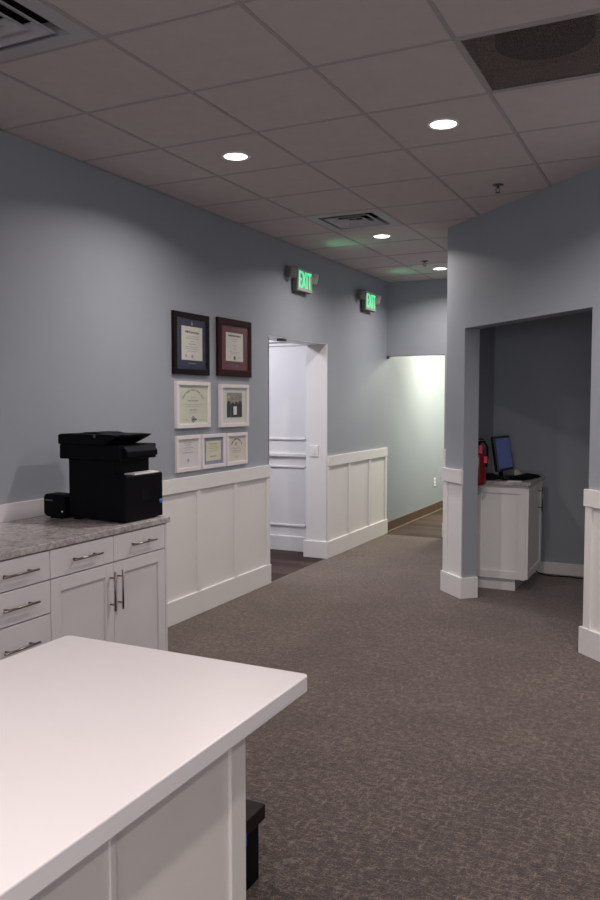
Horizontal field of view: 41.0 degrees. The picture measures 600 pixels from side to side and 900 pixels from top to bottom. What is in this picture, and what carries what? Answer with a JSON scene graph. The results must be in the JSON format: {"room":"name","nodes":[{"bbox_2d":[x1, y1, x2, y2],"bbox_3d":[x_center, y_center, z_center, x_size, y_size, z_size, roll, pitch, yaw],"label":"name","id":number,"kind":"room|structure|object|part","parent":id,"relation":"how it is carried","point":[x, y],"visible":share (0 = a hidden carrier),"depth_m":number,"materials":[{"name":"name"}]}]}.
{"room":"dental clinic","nodes":[
{"label":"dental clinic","id":0,"kind":"room"},
{"bbox_2d":[0,130,444,520],"bbox_3d":[-0.832,-0.428,5.951,0.211,3.274,16.400,2,4,26],"label":"wall","id":1,"kind":"structure","parent":0,"point":[95,263],"depth_m":5.31,"materials":[{"name":"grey paint"}]},
{"bbox_2d":[0,498,45,522],"bbox_3d":[-1.809,0.363,3.720,0.020,0.093,2.235,2,4,26],"label":"backsplash","id":2,"kind":"structure","parent":1,"relation":"attached to","point":[30,508],"depth_m":4.33,"materials":[{"name":"white paint"}]},
{"bbox_2d":[175,435,200,472],"bbox_3d":[-0.804,0.024,5.774,0.018,0.259,0.310,2,4,26],"label":"framed certificate","id":3,"kind":"object","parent":1,"relation":"attached to","point":[187,447],"visible":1,"depth_m":5.77,"materials":[{"name":"white paper"}]},
{"bbox_2d":[171,310,209,375],"bbox_3d":[-0.783,-0.761,5.764,0.024,0.438,0.457,2,4,26],"label":"diploma","id":4,"kind":"object","parent":1,"relation":"attached to","point":[190,338],"visible":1,"depth_m":5.75,"materials":[{"name":"brown wood"}]},
{"bbox_2d":[174,381,210,428],"bbox_3d":[-0.773,-0.328,5.805,0.027,0.334,0.435,2,4,26],"label":"framed certificate","id":5,"kind":"object","parent":1,"relation":"attached to","point":[192,400],"visible":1,"depth_m":5.79,"materials":[{"name":"white paper"}]},
{"bbox_2d":[201,433,225,468],"bbox_3d":[-0.655,0.006,6.078,0.018,0.257,0.330,2,4,26],"label":"framed certificate","id":6,"kind":"object","parent":1,"relation":"attached to","point":[213,446],"visible":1,"depth_m":6.08,"materials":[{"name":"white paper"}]},
{"bbox_2d":[159,465,270,602],"bbox_3d":[-0.790,0.705,5.836,0.024,1.027,2.410,2,4,26],"label":"wainscoting","id":7,"kind":"structure","parent":1,"relation":"attached to","point":[218,528],"depth_m":6.13,"materials":[{"name":"white paint"}]},
{"bbox_2d":[168,564,270,626],"bbox_3d":[-0.788,1.133,5.865,0.024,0.168,2.418,2,4,26],"label":"baseboard","id":8,"kind":"structure","parent":1,"relation":"attached to","point":[181,609],"depth_m":6.14,"materials":[{"name":"white paint"}]},
{"bbox_2d":[218,384,248,426],"bbox_3d":[-0.519,-0.350,6.327,0.027,0.333,0.432,2,4,26],"label":"framed photograph","id":9,"kind":"object","parent":1,"relation":"attached to","point":[233,399],"visible":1,"depth_m":6.31,"materials":[{"name":"white paper"}]},
{"bbox_2d":[227,393,241,403],"bbox_3d":[-0.517,-0.355,6.331,0.001,0.193,0.232,2,4,26],"label":"photograph","id":10,"kind":"object","parent":9,"relation":"attached to","point":[232,398],"depth_m":6.33},
{"bbox_2d":[216,317,251,377],"bbox_3d":[-0.517,-0.800,6.309,0.024,0.446,0.512,2,4,26],"label":"diploma","id":11,"kind":"object","parent":1,"relation":"attached to","point":[233,337],"visible":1,"depth_m":6.29,"materials":[{"name":"brown wood"}]},
{"bbox_2d":[226,432,247,465],"bbox_3d":[-0.503,-0.011,6.391,0.018,0.255,0.319,2,4,26],"label":"framed certificate","id":12,"kind":"object","parent":1,"relation":"attached to","point":[236,443],"visible":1,"depth_m":6.39,"materials":[{"name":"white paper"}]},
{"bbox_2d":[268,335,326,541],"bbox_3d":[-0.100,0.046,7.497,0.228,2.145,1.229,2,4,26],"label":"trim","id":13,"kind":"structure","parent":1,"relation":"attached to","point":[316,353],"depth_m":8.02,"materials":[{"name":"white paint"}]},
{"bbox_2d":[285,266,319,295],"bbox_3d":[0.033,-1.532,7.308,0.113,0.225,0.599,2,4,26],"label":"exit sign","id":14,"kind":"object","parent":1,"relation":"attached to","point":[303,280],"visible":1,"depth_m":7.25,"materials":[{"name":"plastic"}]},
{"bbox_2d":[285,266,297,277],"bbox_3d":[-0.065,-1.575,7.104,0.113,0.105,0.152,2,4,26],"label":"lamp","id":15,"kind":"object","parent":14,"relation":"attached to","point":[291,271],"depth_m":7.06,"materials":[{"name":"plastic"}]},
{"bbox_3d":[-0.004,-1.495,7.328,0.020,0.150,0.220,2,4,26],"label":"plate","id":16,"kind":"part","parent":14,"relation":"part of","materials":[{"name":"grey plastic"}]},
{"bbox_3d":[0.046,-1.542,7.301,0.005,0.194,0.300,2,4,26],"label":"plate","id":17,"kind":"part","parent":14,"relation":"part of","materials":[{"name":"plastic"}]},
{"bbox_2d":[312,273,319,285],"bbox_3d":[0.130,-1.599,7.505,0.113,0.105,0.152,2,4,26],"label":"lamp","id":18,"kind":"object","parent":14,"relation":"attached to","point":[315,277],"depth_m":7.48,"materials":[{"name":"white plastic"}]},
{"bbox_2d":[310,445,317,456],"bbox_3d":[0.141,0.009,8.038,0.090,0.115,0.011,2,4,26],"label":"light switch","id":19,"kind":"object","parent":1,"relation":"attached to","point":[313,448],"visible":1,"depth_m":8.03,"materials":[{"name":"white plastic"}]},
{"bbox_2d":[327,447,387,541],"bbox_3d":[0.654,0.529,8.796,0.024,1.027,1.735,2,4,26],"label":"wainscoting","id":20,"kind":"structure","parent":1,"relation":"attached to","point":[356,481],"depth_m":8.69,"materials":[{"name":"white paint"}]},
{"bbox_2d":[356,290,381,313],"bbox_3d":[0.764,-1.621,8.807,0.113,0.225,0.599,2,4,26],"label":"exit sign","id":21,"kind":"object","parent":1,"relation":"attached to","point":[370,300],"visible":1,"depth_m":8.75,"materials":[{"name":"plastic"}]},
{"bbox_2d":[356,290,366,299],"bbox_3d":[0.666,-1.664,8.603,0.113,0.105,0.152,2,4,26],"label":"lamp","id":22,"kind":"object","parent":21,"relation":"attached to","point":[361,294],"depth_m":8.55,"materials":[{"name":"plastic"}]},
{"bbox_3d":[0.777,-1.631,8.800,0.005,0.194,0.300,2,4,26],"label":"plate","id":23,"kind":"part","parent":21,"relation":"part of","materials":[{"name":"plastic"}]},
{"bbox_2d":[376,295,381,304],"bbox_3d":[0.861,-1.688,9.004,0.113,0.105,0.152,2,4,26],"label":"lamp","id":24,"kind":"object","parent":21,"relation":"attached to","point":[378,298],"depth_m":8.98,"materials":[{"name":"white plastic"}]},
{"bbox_2d":[303,500,442,558],"bbox_3d":[1.411,0.849,10.649,0.269,0.168,5.741,2,4,26],"label":"baseboard","id":25,"kind":"structure","parent":1,"relation":"attached to","point":[314,549],"depth_m":8.76,"materials":[{"name":"white paint"}]},
{"bbox_2d":[388,508,442,532],"bbox_3d":[1.919,0.881,11.400,0.014,0.020,3.950,2,4,26],"label":"trim","id":26,"kind":"structure","parent":1,"relation":"attached to","point":[441,508],"depth_m":10.52,"materials":[{"name":"brown wood"}]},
{"bbox_2d":[269,342,305,536],"bbox_3d":[-1.035,-0.603,8.895,2.735,3.274,0.115,2,4,26],"label":"wall","id":27,"kind":"structure","parent":0,"point":[286,363],"depth_m":8.42,"materials":[{"name":"white paint"}]},
{"bbox_2d":[269,340,305,526],"bbox_3d":[-0.977,-0.250,8.806,2.535,2.060,0.030,2,4,26],"label":"trim","id":28,"kind":"structure","parent":27,"relation":"attached to","point":[270,341],"depth_m":8.38,"materials":[{"name":"white paint"}]},
{"bbox_2d":[270,534,305,551],"bbox_3d":[-0.974,0.961,8.883,2.535,0.155,0.020,2,4,26],"label":"baseboard","id":29,"kind":"structure","parent":27,"relation":"attached to","point":[277,542],"depth_m":8.46,"materials":[{"name":"white paint"}]},
{"bbox_2d":[0,0,599,281],"bbox_3d":[0.987,-1.573,2.520,6.096,0.020,12.645,2,4,26],"label":"ceiling","id":30,"kind":"structure","parent":0,"point":[227,45],"depth_m":3.94,"materials":[{"name":"tile"}]},
{"bbox_2d":[0,0,97,61],"bbox_3d":[-1.170,-1.647,2.959,0.586,0.135,0.586,2,4,26],"label":"ceiling vent","id":31,"kind":"object","parent":30,"relation":"in","point":[27,27],"visible":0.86,"depth_m":3.09,"materials":[{"name":"white metal"}]},
{"bbox_2d":[221,152,250,160],"bbox_3d":[-0.369,-1.684,4.604,0.170,0.005,0.170,2,4,26],"label":"recessed light","id":32,"kind":"object","parent":30,"relation":"in","point":[230,156],"visible":1,"depth_m":4.60,"materials":[{"name":"white paint"}]},
{"bbox_2d":[0,0,599,282],"bbox_3d":[0.850,-1.582,2.862,5.454,0.004,12.050,2,4,26],"label":"ceiling grid","id":33,"kind":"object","parent":30,"relation":"attached to","point":[432,5],"depth_m":4.04,"materials":[{"name":"paint"}]},
{"bbox_2d":[305,209,402,231],"bbox_3d":[0.427,-1.841,6.233,0.586,0.135,0.586,2,4,26],"label":"ceiling vent","id":34,"kind":"object","parent":30,"relation":"in","point":[373,218],"visible":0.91,"depth_m":6.27,"materials":[{"name":"white metal"}]},
{"bbox_2d":[372,234,391,238],"bbox_3d":[0.696,-1.816,6.817,0.170,0.005,0.170,2,4,26],"label":"recessed light","id":35,"kind":"object","parent":30,"relation":"in","point":[378,236],"visible":1,"depth_m":6.82,"materials":[{"name":"grey"}]},
{"bbox_2d":[432,267,447,269],"bbox_3d":[1.479,-1.914,8.468,0.170,0.005,0.170,2,4,26],"label":"recessed light","id":36,"kind":"object","parent":30,"relation":"in","point":[436,268],"visible":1,"depth_m":8.45,"materials":[{"name":"grey"}]},
{"bbox_2d":[427,118,459,129],"bbox_3d":[0.728,-1.653,4.070,0.170,0.005,0.170,2,4,26],"label":"recessed light","id":37,"kind":"object","parent":30,"relation":"in","point":[441,123],"visible":1,"depth_m":4.07,"materials":[{"name":"grey"}]},
{"bbox_2d":[492,183,503,193],"bbox_3d":[1.286,-1.696,5.211,0.072,0.053,0.072,2,4,26],"label":"sprinkler","id":38,"kind":"object","parent":30,"relation":"attached to","point":[497,185],"visible":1,"depth_m":5.20,"materials":[{"name":"grey metal"}]},
{"bbox_2d":[455,10,599,93],"bbox_3d":[1.006,-1.641,3.252,0.604,0.081,0.604,2,4,26],"label":"ceiling vent","id":39,"kind":"object","parent":30,"relation":"in","point":[565,47],"visible":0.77,"depth_m":3.27,"materials":[{"name":"metal"}]},
{"bbox_2d":[168,510,599,899],"bbox_3d":[0.480,1.294,5.413,8.600,0.100,16.400,2,4,26],"label":"floor","id":40,"kind":"structure","parent":0,"point":[438,745],"depth_m":3.83,"materials":[{"name":"brown carpet"}]},
{"bbox_2d":[0,551,50,659],"bbox_3d":[-1.500,0.901,3.596,0.708,0.900,0.404,2,4,26],"label":"base cabinet","id":41,"kind":"object","parent":40,"relation":"on","point":[25,620],"visible":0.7,"depth_m":3.48,"materials":[{"name":"white paint"}]},
{"bbox_3d":[-1.199,0.527,3.426,0.037,0.010,0.204,2,4,26],"label":"handle","id":42,"kind":"part","parent":41,"relation":"part of","materials":[{"name":"silver metal"}]},
{"bbox_3d":[-1.199,0.671,3.435,0.037,0.010,0.204,2,4,26],"label":"handle","id":43,"kind":"part","parent":41,"relation":"part of","materials":[{"name":"silver metal"}]},
{"bbox_3d":[-1.199,0.851,3.446,0.037,0.010,0.204,2,4,26],"label":"handle","id":44,"kind":"part","parent":41,"relation":"part of","materials":[{"name":"silver metal"}]},
{"bbox_3d":[-1.225,0.672,3.448,0.020,0.145,0.399,2,4,26],"label":"drawer","id":45,"kind":"part","parent":41,"relation":"part of","materials":[{"name":"white paint"}]},
{"bbox_3d":[-1.225,0.528,3.439,0.020,0.129,0.399,2,4,26],"label":"drawer","id":46,"kind":"part","parent":41,"relation":"part of","materials":[{"name":"white paint"}]},
{"bbox_3d":[-1.225,0.852,3.458,0.020,0.201,0.399,2,4,26],"label":"drawer","id":47,"kind":"part","parent":41,"relation":"part of","materials":[{"name":"white paint"}]},
{"bbox_2d":[46,523,167,650],"bbox_3d":[-1.215,0.867,4.181,0.708,0.900,0.896,2,4,26],"label":"base cabinet","id":48,"kind":"object","parent":40,"relation":"on","point":[113,588],"visible":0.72,"depth_m":4.02,"materials":[{"name":"white paint"}]},
{"bbox_3d":[-1.039,0.506,3.820,0.020,0.129,0.438,2,4,26],"label":"drawer","id":49,"kind":"part","parent":48,"relation":"part of","materials":[{"name":"white paint"}]},
{"bbox_3d":[-1.039,0.903,3.844,0.020,0.653,0.438,2,4,26],"label":"door","id":50,"kind":"part","parent":48,"relation":"part of","materials":[{"name":"white paint"}]},
{"bbox_3d":[-1.013,0.505,3.808,0.037,0.010,0.204,2,4,26],"label":"handle","id":51,"kind":"part","parent":48,"relation":"part of","materials":[{"name":"silver metal"}]},
{"bbox_3d":[-0.929,0.704,3.991,0.037,0.197,0.010,2,4,26],"label":"handle","id":52,"kind":"part","parent":48,"relation":"part of","materials":[{"name":"silver metal"}]},
{"bbox_3d":[-0.903,0.701,4.045,0.037,0.197,0.010,2,4,26],"label":"handle","id":53,"kind":"part","parent":48,"relation":"part of","materials":[{"name":"silver metal"}]},
{"bbox_3d":[-0.847,0.482,4.214,0.020,0.129,0.432,2,4,26],"label":"drawer","id":54,"kind":"part","parent":48,"relation":"part of","materials":[{"name":"white paint"}]},
{"bbox_3d":[-0.847,0.880,4.238,0.020,0.653,0.432,2,4,26],"label":"door","id":55,"kind":"part","parent":48,"relation":"part of","materials":[{"name":"white paint"}]},
{"bbox_3d":[-0.821,0.481,4.202,0.037,0.010,0.204,2,4,26],"label":"handle","id":56,"kind":"part","parent":48,"relation":"part of","materials":[{"name":"silver metal"}]},
{"bbox_2d":[0,635,306,899],"bbox_3d":[-0.746,1.031,1.156,0.730,0.930,2.012,2,4,26],"label":"counter","id":57,"kind":"object","parent":40,"relation":"on","point":[123,766],"depth_m":1.55,"materials":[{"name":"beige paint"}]},
{"bbox_2d":[246,799,264,890],"bbox_3d":[-0.408,1.289,2.550,0.455,0.250,0.413,2,4,26],"label":"trash can","id":58,"kind":"object","parent":40,"relation":"on","point":[255,811],"visible":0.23,"depth_m":2.59,"materials":[{"name":"black plastic"}]},
{"bbox_3d":[-0.408,1.189,2.544,0.455,0.050,0.413,2,4,26],"label":"lid","id":59,"kind":"part","parent":58,"relation":"part of","materials":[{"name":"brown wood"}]},
{"bbox_2d":[476,481,542,590],"bbox_3d":[1.817,0.712,6.955,0.507,0.880,0.670,2,4,26],"label":"base cabinet","id":60,"kind":"object","parent":40,"relation":"on","point":[509,518],"visible":0.84,"depth_m":6.68,"materials":[{"name":"white paint"}]},
{"bbox_3d":[1.647,0.679,6.668,0.450,0.780,0.010,2,4,26],"label":"panel","id":61,"kind":"part","parent":60,"relation":"part of","materials":[{"name":"white paint"}]},
{"bbox_2d":[485,474,544,486],"bbox_3d":[1.799,0.257,6.923,0.502,0.032,0.705,2,4,26],"label":"countertop","id":62,"kind":"structure","parent":60,"relation":"on","point":[527,483],"depth_m":6.61,"materials":[{"name":"stone"}]},
{"bbox_2d":[486,473,510,479],"bbox_3d":[1.672,0.225,6.766,0.236,0.050,0.116,2,4,26],"label":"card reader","id":63,"kind":"object","parent":62,"relation":"on","point":[489,476],"visible":0.78,"depth_m":6.74,"materials":[{"name":"black plastic"}]},
{"bbox_2d":[491,435,513,477],"bbox_3d":[1.763,0.058,6.971,0.150,0.360,0.360,2,4,35],"label":"computer monitor","id":64,"kind":"object","parent":62,"relation":"on","point":[501,449],"visible":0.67,"depth_m":6.92,"materials":[{"name":"black plastic"}]},
{"bbox_2d":[514,469,521,475],"bbox_3d":[1.948,0.200,7.145,0.059,0.055,0.090,2,4,26],"label":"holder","id":65,"kind":"object","parent":62,"relation":"on","point":[516,471],"visible":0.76,"depth_m":7.11,"materials":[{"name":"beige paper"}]},
{"bbox_2d":[508,473,540,480],"bbox_3d":[1.925,0.229,6.863,0.130,0.030,0.420,2,4,36],"label":"keyboard","id":66,"kind":"object","parent":62,"relation":"on","point":[527,476],"visible":1,"depth_m":6.78,"materials":[{"name":"black plastic"}]},
{"bbox_3d":[2.003,0.668,6.862,0.020,0.765,0.662,2,4,26],"label":"door","id":67,"kind":"part","parent":60,"relation":"part of","materials":[{"name":"white paint"}]},
{"bbox_3d":[2.088,0.426,6.957,0.037,0.210,0.010,2,4,26],"label":"handle","id":68,"kind":"part","parent":60,"relation":"part of","materials":[{"name":"silver metal"}]},
{"bbox_2d":[536,571,583,578],"bbox_3d":[2.341,1.111,7.192,0.460,0.053,0.049,2,4,26],"label":"power cable","id":69,"kind":"object","parent":40,"relation":"on","point":[536,571],"visible":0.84,"depth_m":7.19,"materials":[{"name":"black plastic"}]},
{"bbox_3d":[-1.784,0.936,3.015,0.708,0.900,0.890,2,4,26],"label":"base cabinet","id":70,"kind":"object","parent":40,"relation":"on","visible":0},
{"bbox_2d":[0,515,169,560],"bbox_3d":[-1.512,0.433,3.579,0.680,0.032,2.235,2,4,26],"label":"countertop","id":71,"kind":"structure","parent":70,"relation":"on","point":[21,537],"depth_m":3.94,"materials":[{"name":"stone"}]},
{"bbox_2d":[44,492,69,518],"bbox_3d":[-1.310,0.303,4.388,0.150,0.132,0.102,2,4,26],"label":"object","id":72,"kind":"object","parent":71,"relation":"on","point":[57,504],"visible":0.8,"depth_m":4.34,"materials":[{"name":"black plastic"}]},
{"bbox_2d":[58,431,162,522],"bbox_3d":[-1.028,0.135,4.372,0.436,0.469,0.346,2,4,26],"label":"printer","id":73,"kind":"object","parent":71,"relation":"on","point":[111,479],"visible":1,"depth_m":4.25,"materials":[{"name":"black plastic"}]},
{"bbox_3d":[-1.059,-0.063,4.344,0.396,0.055,0.283,2,4,26],"label":"feeder lid","id":74,"kind":"part","parent":73,"relation":"part of","materials":[{"name":"black plastic"}]},
{"bbox_2d":[116,433,150,435],"bbox_3d":[-0.906,-0.078,4.277,0.111,0.017,0.228,2,4,26],"label":"tray","id":75,"kind":"object","parent":73,"relation":"on","point":[120,434],"depth_m":4.29,"materials":[{"name":"black plastic"}]},
{"bbox_2d":[106,472,162,522],"bbox_3d":[-0.886,0.244,4.319,0.127,0.246,0.328,2,4,26],"label":"paper tray","id":76,"kind":"object","parent":73,"relation":"on","point":[130,496],"depth_m":4.21,"materials":[{"name":"black plastic"}]},
{"bbox_3d":[-0.875,0.001,4.285,0.086,0.060,0.263,2,4,26],"label":"control panel","id":77,"kind":"part","parent":73,"relation":"part of","materials":[{"name":"black plastic"}]},
{"bbox_2d":[387,279,446,448],"bbox_3d":[1.785,-0.624,9.259,1.594,3.274,0.150,2,4,26],"label":"wall","id":78,"kind":"structure","parent":0,"point":[417,310],"depth_m":9.32,"materials":[{"name":"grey paint"}]},
{"bbox_2d":[443,449,445,466],"bbox_3d":[1.992,0.509,9.129,0.750,1.027,0.024,2,4,26],"label":"trim","id":79,"kind":"structure","parent":78,"relation":"attached to","point":[444,450],"depth_m":9.25,"materials":[{"name":"white paint"}]},
{"bbox_2d":[478,326,494,472],"bbox_3d":[1.868,-0.536,7.776,0.152,3.274,2.450,2,4,26],"label":"wall","id":80,"kind":"structure","parent":0,"point":[487,335],"depth_m":7.22,"materials":[{"name":"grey paint"}]},
{"bbox_2d":[478,438,488,485],"bbox_3d":[1.463,0.096,6.591,0.186,0.383,0.141,2,4,26],"label":"fire extinguisher","id":81,"kind":"object","parent":80,"relation":"attached to","point":[483,456],"visible":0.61,"depth_m":6.53,"materials":[{"name":"red metal"}]},
{"bbox_2d":[486,463,490,472],"bbox_3d":[1.584,0.185,7.026,0.022,0.100,0.700,2,4,26],"label":"backsplash","id":82,"kind":"structure","parent":80,"relation":"attached to","point":[488,468],"depth_m":7.25,"materials":[{"name":"grey paint"}]},
{"bbox_2d":[445,166,599,577],"bbox_3d":[2.207,-0.311,3.987,0.210,3.274,5.773,-1,4,-19],"label":"wall","id":83,"kind":"structure","parent":0,"point":[534,256],"depth_m":5.67,"materials":[{"name":"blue paint"}]},
{"bbox_2d":[442,467,462,577],"bbox_3d":[1.797,0.596,7.675,0.232,1.027,2.814,2,4,26],"label":"trim","id":84,"kind":"structure","parent":83,"relation":"attached to","point":[452,479],"depth_m":6.50,"materials":[{"name":"white paint"}]},
{"bbox_2d":[440,561,583,598],"bbox_3d":[2.599,1.144,5.691,3.440,0.168,5.670,2,4,26],"label":"baseboard","id":85,"kind":"structure","parent":83,"relation":"attached to","point":[465,587],"depth_m":6.58,"materials":[{"name":"white paint"}]},
{"bbox_2d":[578,626,599,661],"bbox_3d":[2.458,1.292,3.190,0.162,0.168,3.926,-1,4,-19],"label":"baseboard","id":86,"kind":"structure","parent":83,"relation":"attached to","point":[588,639],"depth_m":4.92,"materials":[{"name":"white paint"}]},
{"bbox_2d":[583,489,599,632],"bbox_3d":[2.400,0.864,3.136,0.026,1.030,3.910,-1,4,-19],"label":"trim","id":87,"kind":"structure","parent":83,"relation":"attached to","point":[591,590],"depth_m":4.91,"materials":[{"name":"white paint"}]},
{"bbox_2d":[493,311,591,564],"bbox_3d":[3.300,-0.479,6.819,3.550,3.274,0.120,2,4,26],"label":"wall","id":88,"kind":"structure","parent":0,"point":[542,367],"depth_m":7.27,"materials":[{"name":"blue paint"}]}
]}

